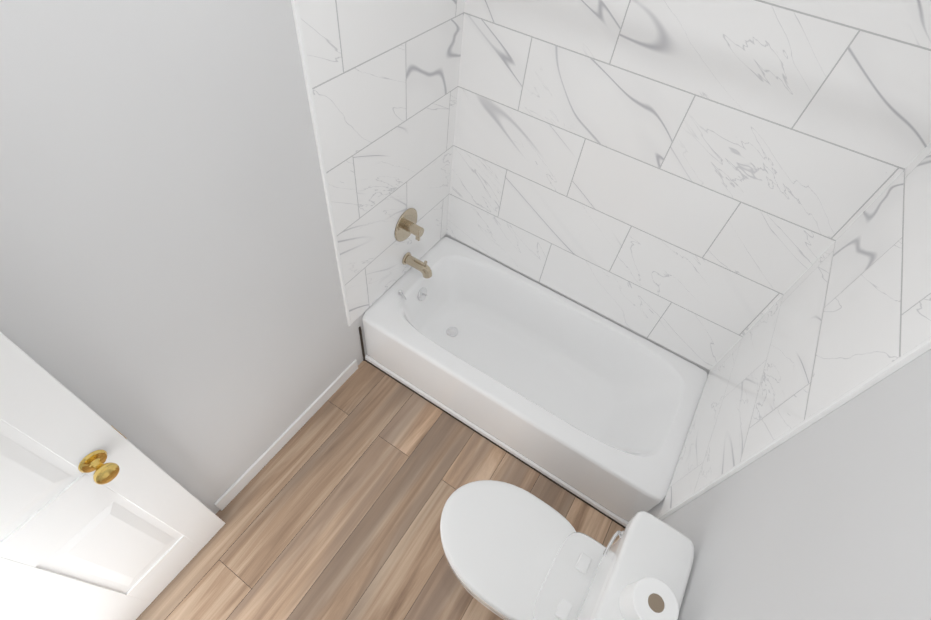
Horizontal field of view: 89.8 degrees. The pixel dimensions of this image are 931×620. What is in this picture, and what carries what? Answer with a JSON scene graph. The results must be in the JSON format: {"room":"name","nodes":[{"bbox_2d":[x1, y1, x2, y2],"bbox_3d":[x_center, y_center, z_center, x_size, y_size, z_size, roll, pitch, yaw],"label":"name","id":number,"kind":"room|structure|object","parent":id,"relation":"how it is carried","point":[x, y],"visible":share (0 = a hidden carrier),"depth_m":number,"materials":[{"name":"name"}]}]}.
{"room":"bathroom","nodes":[
{"label":"bathroom","id":0,"kind":"room"},
{"bbox_2d":[0,0,444,513],"bbox_3d":[-1.141,0.201,0.819,0.130,2.612,4.197,29,54,16],"label":"wall","id":1,"kind":"structure","parent":0,"point":[171,302],"depth_m":1.14,"materials":[{"name":"paint"}]},
{"bbox_2d":[214,359,357,510],"bbox_3d":[-0.802,0.553,2.200,0.012,0.083,0.869,29,54,16],"label":"baseboard","id":2,"kind":"structure","parent":1,"relation":"attached to","point":[226,498],"depth_m":2.15,"materials":[{"name":"white paint"}]},
{"bbox_2d":[291,0,350,326],"bbox_3d":[-0.448,-0.534,1.408,0.014,1.958,0.014,29,54,16],"label":"trim","id":3,"kind":"structure","parent":1,"relation":"attached to","point":[301,41],"depth_m":1.42,"materials":[{"name":"white tile"}]},
{"bbox_2d":[298,0,464,324],"bbox_3d":[-0.234,-0.782,1.637,0.010,1.946,0.786,29,54,16],"label":"wall tile","id":4,"kind":"structure","parent":1,"relation":"attached to","point":[384,75],"depth_m":1.70,"materials":[{"name":"tile"}]},
{"bbox_2d":[395,208,423,241],"bbox_3d":[-0.239,-0.373,2.147,0.088,0.168,0.168,29,54,16],"label":"shower valve","id":5,"kind":"object","parent":4,"relation":"attached to","point":[406,226],"visible":1,"depth_m":2.13,"materials":[{"name":"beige metal"}]},
{"bbox_2d":[402,252,431,277],"bbox_3d":[-0.230,-0.225,2.304,0.155,0.092,0.068,29,54,16],"label":"tub spout","id":6,"kind":"object","parent":4,"relation":"attached to","point":[423,268],"visible":1,"depth_m":2.29,"materials":[{"name":"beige metal"}]},
{"bbox_2d":[136,355,624,619],"bbox_3d":[-0.572,1.414,1.631,1.784,0.050,4.197,29,54,16],"label":"floor","id":7,"kind":"structure","parent":0,"point":[333,509],"depth_m":2.01,"materials":[{"name":"wood"}]},
{"bbox_2d":[359,237,707,527],"bbox_3d":[0.306,0.277,2.348,1.520,0.398,0.735,29,54,16],"label":"bathtub","id":8,"kind":"object","parent":7,"relation":"on","point":[595,411],"visible":0.92,"depth_m":2.31,"materials":[{"name":"white ceramic"}]},
{"bbox_2d":[440,480,693,619],"bbox_3d":[0.279,0.797,1.663,0.690,0.818,0.617,29,54,16],"label":"toilet","id":9,"kind":"object","parent":7,"relation":"on","point":[512,552],"visible":0.98,"depth_m":1.52,"materials":[{"name":"white ceramic"}]},
{"bbox_2d":[619,577,678,619],"bbox_3d":[0.449,0.727,1.150,0.110,0.100,0.110,29,54,16],"label":"toilet paper roll","id":10,"kind":"object","parent":9,"relation":"on","point":[649,598],"visible":1,"depth_m":1.12,"materials":[{"name":"white paper"}]},
{"bbox_2d":[445,234,709,374],"bbox_3d":[0.647,-0.686,1.732,1.524,2.612,0.130,29,54,16],"label":"wall","id":11,"kind":"structure","parent":0,"point":[657,344],"depth_m":2.40,"materials":[{"name":"paint"}]},
{"bbox_2d":[446,0,930,369],"bbox_3d":[0.614,-0.675,1.653,1.524,1.946,0.010,29,54,16],"label":"wall tile","id":12,"kind":"structure","parent":11,"relation":"attached to","point":[705,183],"depth_m":1.66,"materials":[{"name":"tile"}]},
{"bbox_2d":[647,349,930,619],"bbox_3d":[0.640,0.520,0.776,0.130,2.612,2.727,29,54,16],"label":"wall","id":13,"kind":"structure","parent":0,"point":[827,517],"depth_m":0.87,"materials":[{"name":"paint"}]},
{"bbox_2d":[658,337,930,519],"bbox_3d":[0.817,0.180,0.992,0.014,1.958,0.014,29,54,16],"label":"trim","id":14,"kind":"structure","parent":13,"relation":"attached to","point":[923,347],"depth_m":1.06,"materials":[{"name":"white tile"}]},
{"bbox_2d":[659,143,930,515],"bbox_3d":[1.034,-0.067,1.221,0.010,1.946,0.786,29,54,16],"label":"wall tile","id":15,"kind":"structure","parent":13,"relation":"attached to","point":[849,309],"depth_m":1.29,"materials":[{"name":"tile"}]},
{"bbox_3d":[-0.911,0.165,-0.446,0.778,0.552,0.130,29,54,16],"label":"wall","id":16,"kind":"structure","parent":0,"visible":0},
{"bbox_2d":[0,332,224,619],"bbox_3d":[-1.098,0.515,0.937,0.107,2.023,0.774,29,54,16],"label":"door","id":17,"kind":"structure","parent":16,"relation":"in","point":[101,518],"depth_m":1.25,"materials":[{"name":"white paint"}]}
]}

